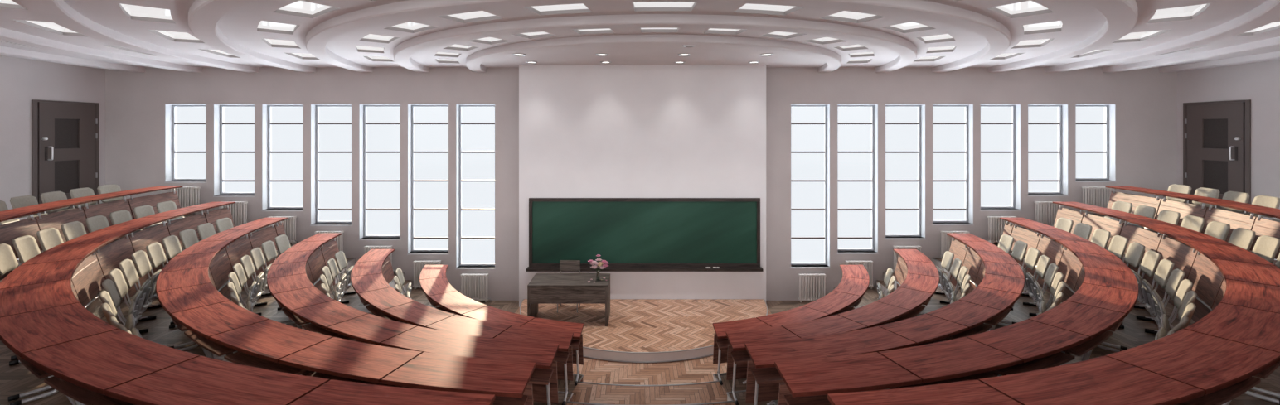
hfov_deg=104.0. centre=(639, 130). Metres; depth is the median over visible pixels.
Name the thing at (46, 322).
curved desk
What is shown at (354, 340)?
shelf
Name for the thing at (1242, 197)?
chair
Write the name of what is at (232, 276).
chair
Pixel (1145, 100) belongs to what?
wall
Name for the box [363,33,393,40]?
diffuser
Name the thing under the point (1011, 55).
diffuser
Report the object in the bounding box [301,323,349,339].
shelf
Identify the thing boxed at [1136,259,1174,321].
chair
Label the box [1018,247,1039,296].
chair
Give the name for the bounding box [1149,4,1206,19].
diffuser
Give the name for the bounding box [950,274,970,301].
chair
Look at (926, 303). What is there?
shelf
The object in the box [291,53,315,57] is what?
diffuser
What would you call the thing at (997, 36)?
trim
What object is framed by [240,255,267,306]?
chair
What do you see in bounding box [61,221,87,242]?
chair
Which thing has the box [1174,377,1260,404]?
shelf
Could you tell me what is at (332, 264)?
chair
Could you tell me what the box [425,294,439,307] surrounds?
shelf
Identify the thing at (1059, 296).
chair
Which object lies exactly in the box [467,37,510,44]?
ceiling light
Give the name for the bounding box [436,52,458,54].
diffuser
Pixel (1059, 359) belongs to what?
shelf
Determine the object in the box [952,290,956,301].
seat cushion
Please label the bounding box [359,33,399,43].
ceiling light
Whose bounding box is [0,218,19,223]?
seat cushion
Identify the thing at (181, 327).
shelf
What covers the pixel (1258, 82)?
wall
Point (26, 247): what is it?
chair
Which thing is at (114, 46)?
ceiling light
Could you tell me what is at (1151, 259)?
chair
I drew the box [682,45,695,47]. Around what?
recessed light
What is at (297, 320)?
shelf
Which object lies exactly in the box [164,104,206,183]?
window
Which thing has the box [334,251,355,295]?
chair
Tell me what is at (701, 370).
floor
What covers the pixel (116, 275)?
chair
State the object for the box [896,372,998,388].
shelf
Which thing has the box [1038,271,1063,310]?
chair
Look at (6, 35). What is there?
trim
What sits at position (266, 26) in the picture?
ceiling light
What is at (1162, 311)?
seat cushion
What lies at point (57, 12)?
trim
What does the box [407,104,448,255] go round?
window
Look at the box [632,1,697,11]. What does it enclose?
ceiling light
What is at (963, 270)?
chair
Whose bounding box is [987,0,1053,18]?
ceiling light
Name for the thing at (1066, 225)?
chair
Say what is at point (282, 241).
chair
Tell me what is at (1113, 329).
shelf
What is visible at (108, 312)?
chair
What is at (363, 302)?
shelf
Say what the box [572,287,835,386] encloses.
trim
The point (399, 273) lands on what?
chair
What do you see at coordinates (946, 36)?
diffuser
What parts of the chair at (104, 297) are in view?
backrest, seat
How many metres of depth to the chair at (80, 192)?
8.62 m
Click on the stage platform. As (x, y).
(637, 331)
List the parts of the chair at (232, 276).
backrest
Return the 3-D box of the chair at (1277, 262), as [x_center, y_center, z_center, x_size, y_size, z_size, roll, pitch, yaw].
[7.320,1.689,5.718,0.318,0.768,0.495,0,0,34]
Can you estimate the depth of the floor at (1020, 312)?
7.63 m
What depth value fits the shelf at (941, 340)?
5.23 m
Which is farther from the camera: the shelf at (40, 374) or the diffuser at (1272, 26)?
the diffuser at (1272, 26)
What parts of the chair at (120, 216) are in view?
backrest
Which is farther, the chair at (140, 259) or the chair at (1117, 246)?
the chair at (1117, 246)
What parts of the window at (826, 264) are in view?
sill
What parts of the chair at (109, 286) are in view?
backrest, frame, seat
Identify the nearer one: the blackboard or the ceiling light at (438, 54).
the ceiling light at (438, 54)
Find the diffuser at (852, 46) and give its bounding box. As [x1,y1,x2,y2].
[839,44,863,48]
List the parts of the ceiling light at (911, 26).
light frame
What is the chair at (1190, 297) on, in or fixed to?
on the floor at (1133, 335)
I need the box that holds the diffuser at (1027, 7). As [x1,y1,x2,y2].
[993,0,1047,14]
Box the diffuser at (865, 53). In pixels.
[849,52,873,54]
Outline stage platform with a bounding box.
[519,299,767,363]
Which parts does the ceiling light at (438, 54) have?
light frame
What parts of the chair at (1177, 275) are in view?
seat rail, seat, seat rail, frame, frame, backrest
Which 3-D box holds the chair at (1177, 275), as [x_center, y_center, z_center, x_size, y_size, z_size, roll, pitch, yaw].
[6.096,1.999,5.808,0.318,0.768,0.495,0,0,39]
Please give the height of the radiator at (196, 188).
0.581 m
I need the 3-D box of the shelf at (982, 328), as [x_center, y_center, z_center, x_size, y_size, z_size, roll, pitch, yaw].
[3.605,2.219,5.551,0.739,0.020,0.286,0,0,-34]
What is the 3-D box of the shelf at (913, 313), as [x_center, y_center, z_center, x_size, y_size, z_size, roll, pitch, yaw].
[3.705,2.530,6.971,0.860,0.020,0.292,0,0,-44]
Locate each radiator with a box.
[170,186,200,214]
[218,201,247,227]
[266,216,299,244]
[314,231,345,256]
[363,246,394,274]
[412,260,441,289]
[460,273,491,302]
[798,273,825,302]
[844,260,875,289]
[892,246,921,273]
[940,231,969,258]
[987,216,1017,243]
[1033,201,1063,227]
[1081,186,1112,213]
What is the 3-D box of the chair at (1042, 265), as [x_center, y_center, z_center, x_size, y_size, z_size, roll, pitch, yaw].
[6.068,2.310,7.657,0.318,0.768,0.495,0,0,27]
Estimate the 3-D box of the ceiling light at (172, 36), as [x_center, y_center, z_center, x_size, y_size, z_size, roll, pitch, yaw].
[-6.568,-1.372,7.127,0.450,0.072,1.076,0,0,-28]
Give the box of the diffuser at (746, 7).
[738,3,795,11]
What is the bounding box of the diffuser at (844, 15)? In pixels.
[829,10,876,19]
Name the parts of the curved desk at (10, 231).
modesty panel, modesty panel, modesty panel, modesty panel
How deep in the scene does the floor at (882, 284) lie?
10.24 m
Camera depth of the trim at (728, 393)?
5.50 m
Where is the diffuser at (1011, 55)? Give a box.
[996,53,1017,57]
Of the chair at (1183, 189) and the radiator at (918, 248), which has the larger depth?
the radiator at (918, 248)
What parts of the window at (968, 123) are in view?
sill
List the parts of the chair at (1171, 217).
seat, backrest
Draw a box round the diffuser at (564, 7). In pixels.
[531,3,588,11]
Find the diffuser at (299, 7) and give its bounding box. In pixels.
[278,0,332,14]
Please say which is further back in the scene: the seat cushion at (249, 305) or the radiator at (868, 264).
the radiator at (868, 264)
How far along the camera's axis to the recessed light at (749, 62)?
9.73 m
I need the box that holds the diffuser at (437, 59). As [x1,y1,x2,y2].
[436,58,457,61]
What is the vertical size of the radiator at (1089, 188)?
0.581 m
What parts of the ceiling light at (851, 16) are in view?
light frame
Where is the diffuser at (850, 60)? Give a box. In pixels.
[848,59,868,61]
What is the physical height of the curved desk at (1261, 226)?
0.674 m
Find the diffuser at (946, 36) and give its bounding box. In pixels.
[921,33,953,40]
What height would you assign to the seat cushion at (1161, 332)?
0.300 m
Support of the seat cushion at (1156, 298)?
on the chair at (1177, 275)
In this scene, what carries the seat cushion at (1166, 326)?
on the chair at (1190, 297)
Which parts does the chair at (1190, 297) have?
seat, backrest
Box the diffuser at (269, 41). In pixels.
[264,38,297,45]
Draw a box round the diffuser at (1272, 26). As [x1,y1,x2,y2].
[1246,21,1279,32]
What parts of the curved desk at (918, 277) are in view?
leg, modesty panel, modesty panel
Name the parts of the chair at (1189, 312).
backrest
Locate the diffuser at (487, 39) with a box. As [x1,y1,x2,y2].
[475,37,501,41]
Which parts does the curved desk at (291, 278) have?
leg, modesty panel, modesty panel, modesty panel, modesty panel, leg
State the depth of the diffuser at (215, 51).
8.76 m
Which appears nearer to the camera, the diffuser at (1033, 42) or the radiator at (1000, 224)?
the diffuser at (1033, 42)
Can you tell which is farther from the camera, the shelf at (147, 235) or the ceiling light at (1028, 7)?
the shelf at (147, 235)
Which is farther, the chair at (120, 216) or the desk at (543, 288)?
the desk at (543, 288)
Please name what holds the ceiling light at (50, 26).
attached to the ceiling
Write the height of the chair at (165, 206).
0.768 m
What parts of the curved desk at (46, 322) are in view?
leg, leg, modesty panel, modesty panel, modesty panel, modesty panel, modesty panel, modesty panel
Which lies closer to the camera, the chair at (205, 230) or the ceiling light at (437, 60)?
the chair at (205, 230)
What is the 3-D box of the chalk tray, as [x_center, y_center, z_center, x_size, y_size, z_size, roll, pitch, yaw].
[0.092,2.804,10.098,4.761,0.054,0.156,0,0,0]
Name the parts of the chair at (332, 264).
backrest, seat, seat rail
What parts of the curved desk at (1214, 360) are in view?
modesty panel, modesty panel, modesty panel, modesty panel, modesty panel, modesty panel, leg, leg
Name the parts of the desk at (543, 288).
panel, panel, panel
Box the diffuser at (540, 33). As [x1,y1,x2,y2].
[519,31,549,35]
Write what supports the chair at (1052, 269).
on the floor at (1020, 312)
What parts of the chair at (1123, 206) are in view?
backrest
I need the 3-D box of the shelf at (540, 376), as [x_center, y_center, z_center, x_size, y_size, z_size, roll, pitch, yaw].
[-1.573,2.219,4.700,1.656,0.020,0.325,0,0,16]
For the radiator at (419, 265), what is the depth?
10.42 m
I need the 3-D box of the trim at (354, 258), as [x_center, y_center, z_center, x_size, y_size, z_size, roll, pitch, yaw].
[0.079,2.691,7.474,12.209,0.018,6.148,0,0,0]
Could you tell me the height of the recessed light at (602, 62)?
0.034 m
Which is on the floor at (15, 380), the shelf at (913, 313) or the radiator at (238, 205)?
the radiator at (238, 205)
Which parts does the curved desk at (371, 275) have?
modesty panel, modesty panel, leg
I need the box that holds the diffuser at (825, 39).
[813,37,838,41]
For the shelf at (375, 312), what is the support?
attached to the curved desk at (371, 275)
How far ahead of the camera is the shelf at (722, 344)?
6.64 m
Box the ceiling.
[0,0,1279,67]
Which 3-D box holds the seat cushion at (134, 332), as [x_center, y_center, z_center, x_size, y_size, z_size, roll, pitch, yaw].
[-4.787,2.053,4.703,0.390,0.300,0.084,0,0,39]
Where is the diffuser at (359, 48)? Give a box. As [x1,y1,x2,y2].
[356,45,383,50]
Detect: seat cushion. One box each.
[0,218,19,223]
[26,213,48,218]
[124,301,134,327]
[125,314,133,331]
[130,327,140,337]
[132,290,140,304]
[140,279,149,290]
[150,269,161,286]
[244,290,251,308]
[246,300,251,311]
[249,281,255,290]
[255,271,262,281]
[262,263,271,278]
[334,290,338,300]
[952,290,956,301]
[1018,263,1027,278]
[1027,271,1035,281]
[1035,281,1042,291]
[1040,290,1047,310]
[1041,300,1046,313]
[1130,269,1142,287]
[1142,279,1153,290]
[1153,290,1161,302]
[1157,327,1166,339]
[1159,301,1171,330]
[1162,314,1170,335]
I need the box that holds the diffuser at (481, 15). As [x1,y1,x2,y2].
[446,10,495,19]
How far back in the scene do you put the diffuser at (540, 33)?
7.09 m
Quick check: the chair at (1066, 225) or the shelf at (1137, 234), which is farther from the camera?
the chair at (1066, 225)
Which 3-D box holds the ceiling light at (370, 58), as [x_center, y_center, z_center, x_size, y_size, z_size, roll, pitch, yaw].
[-4.859,-1.372,9.309,0.445,0.072,0.750,0,0,-15]
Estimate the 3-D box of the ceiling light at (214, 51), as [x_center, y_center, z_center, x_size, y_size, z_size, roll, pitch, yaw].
[-7.175,-1.372,8.688,0.450,0.072,1.076,0,0,-15]
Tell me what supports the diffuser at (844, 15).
attached to the ceiling light at (851, 16)
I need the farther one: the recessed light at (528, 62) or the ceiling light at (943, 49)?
the recessed light at (528, 62)
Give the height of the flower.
0.279 m
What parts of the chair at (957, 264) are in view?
seat rail, seat, seat rail, backrest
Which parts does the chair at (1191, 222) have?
backrest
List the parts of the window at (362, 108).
sill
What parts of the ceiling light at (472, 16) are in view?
light frame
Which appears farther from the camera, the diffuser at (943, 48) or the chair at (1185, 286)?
the diffuser at (943, 48)
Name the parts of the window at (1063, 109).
sill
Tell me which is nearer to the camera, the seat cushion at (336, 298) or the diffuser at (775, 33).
the diffuser at (775, 33)
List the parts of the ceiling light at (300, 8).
light frame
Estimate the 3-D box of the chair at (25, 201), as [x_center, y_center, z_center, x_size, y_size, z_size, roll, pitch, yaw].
[-9.238,1.379,7.596,0.318,0.768,0.495,0,0,-18]
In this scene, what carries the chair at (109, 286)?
on the floor at (1133, 335)
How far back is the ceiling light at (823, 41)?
7.58 m
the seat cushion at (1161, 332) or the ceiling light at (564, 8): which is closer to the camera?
the seat cushion at (1161, 332)
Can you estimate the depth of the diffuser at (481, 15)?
6.01 m
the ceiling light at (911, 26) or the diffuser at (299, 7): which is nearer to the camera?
the diffuser at (299, 7)
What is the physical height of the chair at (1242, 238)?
0.768 m
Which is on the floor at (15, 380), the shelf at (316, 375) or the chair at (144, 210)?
the chair at (144, 210)
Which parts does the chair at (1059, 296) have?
backrest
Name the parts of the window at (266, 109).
sill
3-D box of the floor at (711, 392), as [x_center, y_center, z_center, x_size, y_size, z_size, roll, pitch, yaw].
[0.024,3.453,4.494,22.632,0.277,12.108,0,0,0]
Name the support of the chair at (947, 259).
on the floor at (355, 303)
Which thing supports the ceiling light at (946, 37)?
attached to the ceiling
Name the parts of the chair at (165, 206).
backrest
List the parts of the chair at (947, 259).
seat, seat rail, backrest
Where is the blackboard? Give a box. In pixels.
[525,198,763,271]
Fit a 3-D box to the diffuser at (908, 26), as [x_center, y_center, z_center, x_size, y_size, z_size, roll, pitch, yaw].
[3.483,-1.387,6.476,0.681,0.017,0.405,0,0,-37]
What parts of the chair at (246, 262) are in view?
backrest, seat rail, seat, seat rail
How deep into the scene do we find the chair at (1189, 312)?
4.64 m
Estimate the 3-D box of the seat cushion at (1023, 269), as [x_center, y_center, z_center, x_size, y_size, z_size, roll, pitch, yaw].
[6.257,2.364,8.154,0.084,0.300,0.390,0,0,22]
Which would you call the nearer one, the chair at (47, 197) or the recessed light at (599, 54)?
the chair at (47, 197)
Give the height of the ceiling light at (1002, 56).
0.072 m
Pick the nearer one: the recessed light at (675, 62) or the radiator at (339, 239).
the recessed light at (675, 62)
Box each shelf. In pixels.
[13,352,51,379]
[43,376,135,404]
[108,229,166,243]
[169,315,189,331]
[184,330,237,356]
[223,351,309,374]
[281,308,310,325]
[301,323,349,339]
[304,372,405,387]
[349,338,380,345]
[358,295,368,305]
[365,305,398,320]
[412,387,528,404]
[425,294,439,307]
[435,306,459,315]
[528,368,552,385]
[553,351,569,364]
[570,339,580,350]
[716,339,730,349]
[730,350,751,363]
[751,367,784,384]
[783,388,889,404]
[829,306,854,316]
[850,295,863,307]
[873,320,896,327]
[893,305,925,321]
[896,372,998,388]
[911,339,948,347]
[922,296,931,305]
[945,324,992,339]
[984,308,1011,325]
[992,352,1074,376]
[1062,330,1112,356]
[1108,319,1124,331]
[1124,230,1183,243]
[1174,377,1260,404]
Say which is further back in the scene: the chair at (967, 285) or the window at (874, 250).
the window at (874, 250)
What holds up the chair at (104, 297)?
on the floor at (1133, 335)
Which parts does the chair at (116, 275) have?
backrest, frame, frame, seat rail, seat, seat rail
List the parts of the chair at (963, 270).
backrest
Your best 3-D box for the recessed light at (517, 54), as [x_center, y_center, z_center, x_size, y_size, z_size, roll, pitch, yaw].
[-2.112,-1.333,8.736,0.232,0.034,0.232,0,0,0]
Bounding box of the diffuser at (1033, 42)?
[1015,38,1049,45]
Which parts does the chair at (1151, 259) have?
seat, seat rail, frame, backrest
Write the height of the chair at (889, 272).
0.768 m
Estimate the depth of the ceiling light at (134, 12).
5.88 m
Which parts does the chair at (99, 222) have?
backrest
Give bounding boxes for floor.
[0,214,1273,281]
[0,229,1279,404]
[73,243,1195,402]
[212,258,1083,365]
[300,272,989,404]
[393,280,411,295]
[403,287,886,404]
[475,300,814,385]
[876,280,895,295]
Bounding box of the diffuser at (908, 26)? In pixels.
[890,21,928,29]
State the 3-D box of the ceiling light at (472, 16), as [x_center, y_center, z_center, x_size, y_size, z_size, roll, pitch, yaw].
[-1.981,-1.372,5.878,0.750,0.072,0.445,0,0,25]
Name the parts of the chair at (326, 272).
backrest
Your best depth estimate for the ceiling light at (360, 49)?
8.45 m
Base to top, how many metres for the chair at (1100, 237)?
0.768 m
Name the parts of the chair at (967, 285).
backrest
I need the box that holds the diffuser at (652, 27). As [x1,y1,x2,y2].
[640,27,677,29]
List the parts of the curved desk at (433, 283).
leg, modesty panel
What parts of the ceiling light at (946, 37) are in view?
light frame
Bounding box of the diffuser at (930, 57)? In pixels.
[917,56,940,59]
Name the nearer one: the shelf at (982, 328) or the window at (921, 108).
the shelf at (982, 328)
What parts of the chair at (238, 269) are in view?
backrest, frame, seat, seat rail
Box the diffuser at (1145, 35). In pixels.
[1118,30,1160,39]
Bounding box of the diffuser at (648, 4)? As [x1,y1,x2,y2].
[633,1,694,7]
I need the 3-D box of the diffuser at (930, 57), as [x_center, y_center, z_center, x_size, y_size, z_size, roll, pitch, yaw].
[5.376,-1.387,9.309,0.405,0.017,0.681,0,0,15]
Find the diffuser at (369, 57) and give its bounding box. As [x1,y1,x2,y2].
[368,56,390,59]
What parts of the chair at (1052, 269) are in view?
seat rail, seat, frame, frame, backrest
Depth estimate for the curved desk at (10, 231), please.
7.57 m
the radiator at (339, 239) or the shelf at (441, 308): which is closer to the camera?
the shelf at (441, 308)
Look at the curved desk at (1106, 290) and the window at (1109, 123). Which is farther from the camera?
the window at (1109, 123)
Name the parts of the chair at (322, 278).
backrest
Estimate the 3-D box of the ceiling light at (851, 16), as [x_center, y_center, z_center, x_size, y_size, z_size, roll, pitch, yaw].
[2.497,-1.372,5.878,0.750,0.072,0.445,0,0,-25]
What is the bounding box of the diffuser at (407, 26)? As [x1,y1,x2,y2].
[392,21,428,29]
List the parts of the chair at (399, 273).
backrest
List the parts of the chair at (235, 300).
backrest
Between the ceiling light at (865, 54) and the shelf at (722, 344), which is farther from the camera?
the ceiling light at (865, 54)
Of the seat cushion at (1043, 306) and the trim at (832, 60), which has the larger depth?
the trim at (832, 60)
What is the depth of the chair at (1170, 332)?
4.00 m
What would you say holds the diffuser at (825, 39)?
attached to the ceiling light at (823, 41)
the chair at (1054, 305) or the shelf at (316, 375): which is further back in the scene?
the chair at (1054, 305)
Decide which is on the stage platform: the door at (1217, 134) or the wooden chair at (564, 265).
the wooden chair at (564, 265)
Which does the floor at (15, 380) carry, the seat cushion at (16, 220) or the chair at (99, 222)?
the chair at (99, 222)
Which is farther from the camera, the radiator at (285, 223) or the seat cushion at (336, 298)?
the radiator at (285, 223)
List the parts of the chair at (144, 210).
backrest, seat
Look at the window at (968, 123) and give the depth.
10.68 m
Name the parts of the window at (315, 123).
sill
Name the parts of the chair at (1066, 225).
backrest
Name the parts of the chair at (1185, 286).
seat, frame, backrest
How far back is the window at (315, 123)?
10.69 m
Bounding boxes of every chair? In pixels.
[0,200,19,225]
[0,243,18,275]
[9,195,48,219]
[12,235,40,266]
[36,227,63,252]
[40,191,75,213]
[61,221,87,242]
[69,187,97,208]
[85,215,119,238]
[96,184,122,203]
[98,290,135,331]
[101,279,136,327]
[101,303,141,338]
[108,268,148,334]
[109,209,142,237]
[109,316,127,331]
[118,259,155,321]
[130,250,162,309]
[133,205,162,229]
[145,242,166,275]
[155,201,184,222]
[162,235,182,263]
[179,228,198,251]
[197,223,216,241]
[215,218,233,232]
[227,271,252,308]
[227,281,252,311]
[230,292,254,313]
[232,263,261,315]
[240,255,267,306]
[250,247,271,296]
[261,240,277,267]
[275,234,290,256]
[320,274,339,300]
[320,283,339,302]
[321,266,340,301]
[327,258,349,303]
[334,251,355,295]
[393,276,409,298]
[395,267,412,299]
[395,284,401,293]
[557,260,580,313]
[766,400,777,404]
[877,268,893,299]
[879,276,895,299]
[888,284,894,294]
[934,251,954,295]
[940,258,962,304]
[948,266,968,301]
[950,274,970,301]
[950,283,969,304]
[998,234,1013,256]
[1011,240,1027,267]
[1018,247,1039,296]
[1023,255,1050,306]
[1029,263,1058,316]
[1037,292,1063,315]
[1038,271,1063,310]
[1039,281,1065,313]
[1044,303,1056,312]
[1047,218,1073,237]
[1072,223,1092,241]
[1090,228,1110,250]
[1104,201,1132,221]
[1107,235,1128,262]
[1124,242,1145,275]
[1127,205,1156,228]
[1130,250,1160,310]
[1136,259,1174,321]
[1144,268,1185,334]
[1147,209,1180,237]
[1154,303,1196,340]
[1157,279,1192,330]
[1157,330,1174,339]
[1160,290,1197,335]
[1165,184,1191,203]
[1169,215,1205,239]
[1171,316,1188,333]
[1192,187,1219,208]
[1204,221,1230,241]
[1214,191,1249,213]
[1227,227,1255,252]
[1242,195,1279,219]
[1251,235,1279,265]
[1275,253,1279,268]
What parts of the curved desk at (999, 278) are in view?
leg, modesty panel, modesty panel, modesty panel, modesty panel, leg, leg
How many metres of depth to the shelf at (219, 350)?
4.42 m
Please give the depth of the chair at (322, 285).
7.11 m
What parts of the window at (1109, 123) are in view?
sill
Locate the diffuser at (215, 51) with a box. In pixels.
[210,49,232,55]
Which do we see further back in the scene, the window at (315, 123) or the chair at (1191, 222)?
the window at (315, 123)
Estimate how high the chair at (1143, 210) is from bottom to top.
0.768 m
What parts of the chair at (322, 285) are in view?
backrest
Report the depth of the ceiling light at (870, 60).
9.84 m
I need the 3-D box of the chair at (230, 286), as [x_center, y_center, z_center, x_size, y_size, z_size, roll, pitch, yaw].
[-5.026,2.310,6.330,0.318,0.768,0.495,0,0,-40]
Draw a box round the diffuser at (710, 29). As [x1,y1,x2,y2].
[708,28,740,31]
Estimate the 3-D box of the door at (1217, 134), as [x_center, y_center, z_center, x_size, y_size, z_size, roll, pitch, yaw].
[11.354,0.593,9.834,0.259,2.340,1.128,0,0,0]
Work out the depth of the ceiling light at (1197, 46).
8.22 m
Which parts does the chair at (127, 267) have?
backrest, frame, seat rail, seat, seat rail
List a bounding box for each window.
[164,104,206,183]
[213,104,255,197]
[261,104,303,211]
[310,104,352,226]
[358,104,400,240]
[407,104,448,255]
[455,104,495,269]
[790,104,830,268]
[837,104,878,254]
[885,104,926,239]
[932,104,974,225]
[979,104,1021,211]
[1027,104,1068,196]
[1075,104,1115,182]
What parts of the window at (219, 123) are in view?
sill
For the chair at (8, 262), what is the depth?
5.75 m
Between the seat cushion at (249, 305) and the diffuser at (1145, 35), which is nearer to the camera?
the seat cushion at (249, 305)
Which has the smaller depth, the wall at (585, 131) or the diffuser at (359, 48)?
the diffuser at (359, 48)
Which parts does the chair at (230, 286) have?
backrest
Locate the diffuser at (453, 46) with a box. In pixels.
[449,44,471,48]
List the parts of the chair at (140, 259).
backrest, frame, seat rail, seat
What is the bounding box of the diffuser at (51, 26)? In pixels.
[26,20,77,33]
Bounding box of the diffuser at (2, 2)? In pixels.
[0,0,18,4]
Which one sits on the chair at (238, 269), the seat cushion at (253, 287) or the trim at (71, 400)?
the seat cushion at (253, 287)
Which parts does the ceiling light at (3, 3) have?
light frame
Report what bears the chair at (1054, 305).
on the floor at (1020, 312)
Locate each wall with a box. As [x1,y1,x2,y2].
[0,55,105,222]
[105,67,1177,300]
[518,65,766,306]
[1177,59,1279,220]
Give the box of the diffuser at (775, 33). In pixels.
[767,31,795,35]
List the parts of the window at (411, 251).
sill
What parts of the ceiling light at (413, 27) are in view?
light frame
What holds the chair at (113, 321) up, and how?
on the floor at (1133, 335)
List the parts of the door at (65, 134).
handle plate, handle, panel, panel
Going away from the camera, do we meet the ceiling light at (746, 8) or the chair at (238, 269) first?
the ceiling light at (746, 8)
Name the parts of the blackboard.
rail, rail, rail, rail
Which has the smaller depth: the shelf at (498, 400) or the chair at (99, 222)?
the shelf at (498, 400)
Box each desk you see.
[0,186,182,260]
[0,202,494,404]
[155,218,536,404]
[266,233,558,404]
[350,249,573,404]
[419,265,583,386]
[527,273,610,326]
[712,265,869,385]
[726,249,939,404]
[745,233,1024,404]
[774,218,1139,404]
[827,202,1279,404]
[1105,186,1279,261]
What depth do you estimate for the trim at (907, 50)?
6.10 m
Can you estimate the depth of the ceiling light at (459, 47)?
8.20 m
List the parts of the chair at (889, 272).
backrest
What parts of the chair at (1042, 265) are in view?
seat rail, seat, seat rail, backrest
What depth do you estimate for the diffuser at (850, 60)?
9.75 m
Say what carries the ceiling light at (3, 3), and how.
attached to the ceiling
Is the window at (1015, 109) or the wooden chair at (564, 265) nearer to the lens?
the wooden chair at (564, 265)
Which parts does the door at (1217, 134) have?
panel, panel, handle, handle plate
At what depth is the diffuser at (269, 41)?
7.82 m
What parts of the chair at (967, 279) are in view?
backrest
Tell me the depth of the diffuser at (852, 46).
8.20 m
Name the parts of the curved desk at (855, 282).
leg, modesty panel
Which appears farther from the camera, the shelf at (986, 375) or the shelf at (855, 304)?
the shelf at (855, 304)
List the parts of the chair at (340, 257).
backrest, seat rail, seat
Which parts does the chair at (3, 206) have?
backrest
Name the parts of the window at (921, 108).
sill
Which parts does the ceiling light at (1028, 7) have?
light frame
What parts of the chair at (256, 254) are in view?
backrest, seat rail, seat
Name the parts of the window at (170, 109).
sill, sash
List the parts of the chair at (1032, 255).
seat, backrest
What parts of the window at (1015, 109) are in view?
sill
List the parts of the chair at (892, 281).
backrest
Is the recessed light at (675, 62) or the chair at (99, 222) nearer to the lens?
the chair at (99, 222)
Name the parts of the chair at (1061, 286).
backrest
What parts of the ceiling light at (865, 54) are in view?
light frame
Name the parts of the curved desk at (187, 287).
leg, leg, leg, leg, modesty panel, modesty panel, modesty panel, modesty panel, modesty panel, modesty panel, modesty panel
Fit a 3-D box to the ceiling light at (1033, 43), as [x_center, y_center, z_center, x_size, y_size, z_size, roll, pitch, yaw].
[6.021,-1.372,7.680,0.447,0.072,0.913,0,0,28]
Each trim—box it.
[0,27,1279,72]
[0,45,1279,72]
[19,0,1279,72]
[66,257,1231,404]
[188,0,1137,72]
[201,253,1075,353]
[305,0,1010,72]
[313,257,991,331]
[388,272,900,404]
[393,14,916,72]
[465,34,841,72]
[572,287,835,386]
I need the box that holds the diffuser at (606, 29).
[578,28,610,31]
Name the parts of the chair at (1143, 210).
seat, backrest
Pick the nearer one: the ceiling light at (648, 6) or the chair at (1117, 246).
the ceiling light at (648, 6)
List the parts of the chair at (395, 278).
backrest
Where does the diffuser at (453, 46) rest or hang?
attached to the ceiling light at (459, 47)
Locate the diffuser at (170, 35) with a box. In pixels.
[156,30,198,39]
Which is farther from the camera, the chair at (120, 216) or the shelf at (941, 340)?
the chair at (120, 216)
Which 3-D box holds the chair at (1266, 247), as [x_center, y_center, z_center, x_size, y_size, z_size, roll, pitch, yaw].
[7.608,1.689,6.168,0.318,0.768,0.495,0,0,31]
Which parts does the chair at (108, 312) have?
backrest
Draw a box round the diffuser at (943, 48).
[927,45,955,50]
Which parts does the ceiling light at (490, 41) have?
light frame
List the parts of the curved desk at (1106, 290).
modesty panel, modesty panel, modesty panel, modesty panel, modesty panel, modesty panel, modesty panel, leg, leg, leg, leg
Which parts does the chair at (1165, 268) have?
seat rail, seat, seat rail, frame, backrest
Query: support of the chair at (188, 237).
on the floor at (1133, 335)
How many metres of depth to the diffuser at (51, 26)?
6.60 m
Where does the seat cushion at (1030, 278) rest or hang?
on the chair at (1042, 265)
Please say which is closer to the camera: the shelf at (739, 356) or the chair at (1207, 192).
the shelf at (739, 356)
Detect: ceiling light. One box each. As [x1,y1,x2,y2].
[0,0,28,9]
[0,40,46,49]
[10,19,87,36]
[102,44,154,55]
[118,3,174,23]
[148,29,204,43]
[198,48,240,58]
[256,20,299,34]
[261,38,300,48]
[272,0,339,18]
[285,53,319,59]
[356,45,383,53]
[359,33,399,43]
[363,56,394,62]
[383,21,436,33]
[434,52,460,57]
[435,58,460,63]
[438,10,503,23]
[443,44,477,50]
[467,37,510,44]
[510,31,557,38]
[523,3,591,14]
[572,28,614,34]
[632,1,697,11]
[640,27,679,32]
[703,28,746,34]
[733,3,804,14]
[759,31,806,38]
[804,37,847,44]
[820,10,885,23]
[833,44,867,50]
[846,58,872,63]
[848,52,874,57]
[882,21,935,33]
[914,56,945,61]
[916,33,955,43]
[926,45,956,53]
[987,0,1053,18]
[990,53,1024,59]
[1010,38,1054,48]
[1021,20,1062,34]
[1070,48,1113,58]
[1112,29,1170,43]
[1146,3,1210,23]
[1157,44,1210,55]
[1232,21,1279,36]
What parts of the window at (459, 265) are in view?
sill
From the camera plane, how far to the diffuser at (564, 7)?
5.60 m
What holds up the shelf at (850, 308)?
attached to the curved desk at (855, 282)
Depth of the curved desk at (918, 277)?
6.28 m
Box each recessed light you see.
[512,53,525,56]
[525,61,537,63]
[595,53,608,56]
[600,61,611,63]
[673,61,685,63]
[678,53,690,56]
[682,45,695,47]
[747,61,760,63]
[759,53,773,56]
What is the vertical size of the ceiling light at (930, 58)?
0.072 m
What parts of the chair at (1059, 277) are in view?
frame, backrest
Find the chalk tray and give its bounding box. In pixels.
[525,266,763,271]
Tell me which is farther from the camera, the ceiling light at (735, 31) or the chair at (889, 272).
the chair at (889, 272)
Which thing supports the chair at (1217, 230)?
on the floor at (15, 380)
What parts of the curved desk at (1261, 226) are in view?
modesty panel, modesty panel, modesty panel, modesty panel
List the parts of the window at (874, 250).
sill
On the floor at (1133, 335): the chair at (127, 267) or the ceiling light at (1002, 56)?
the chair at (127, 267)
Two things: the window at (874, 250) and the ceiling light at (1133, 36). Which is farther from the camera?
the window at (874, 250)
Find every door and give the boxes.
[31,99,99,213]
[1183,99,1250,214]
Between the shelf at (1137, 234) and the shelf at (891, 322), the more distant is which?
the shelf at (1137, 234)
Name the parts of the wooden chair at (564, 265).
backrest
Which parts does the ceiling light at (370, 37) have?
light frame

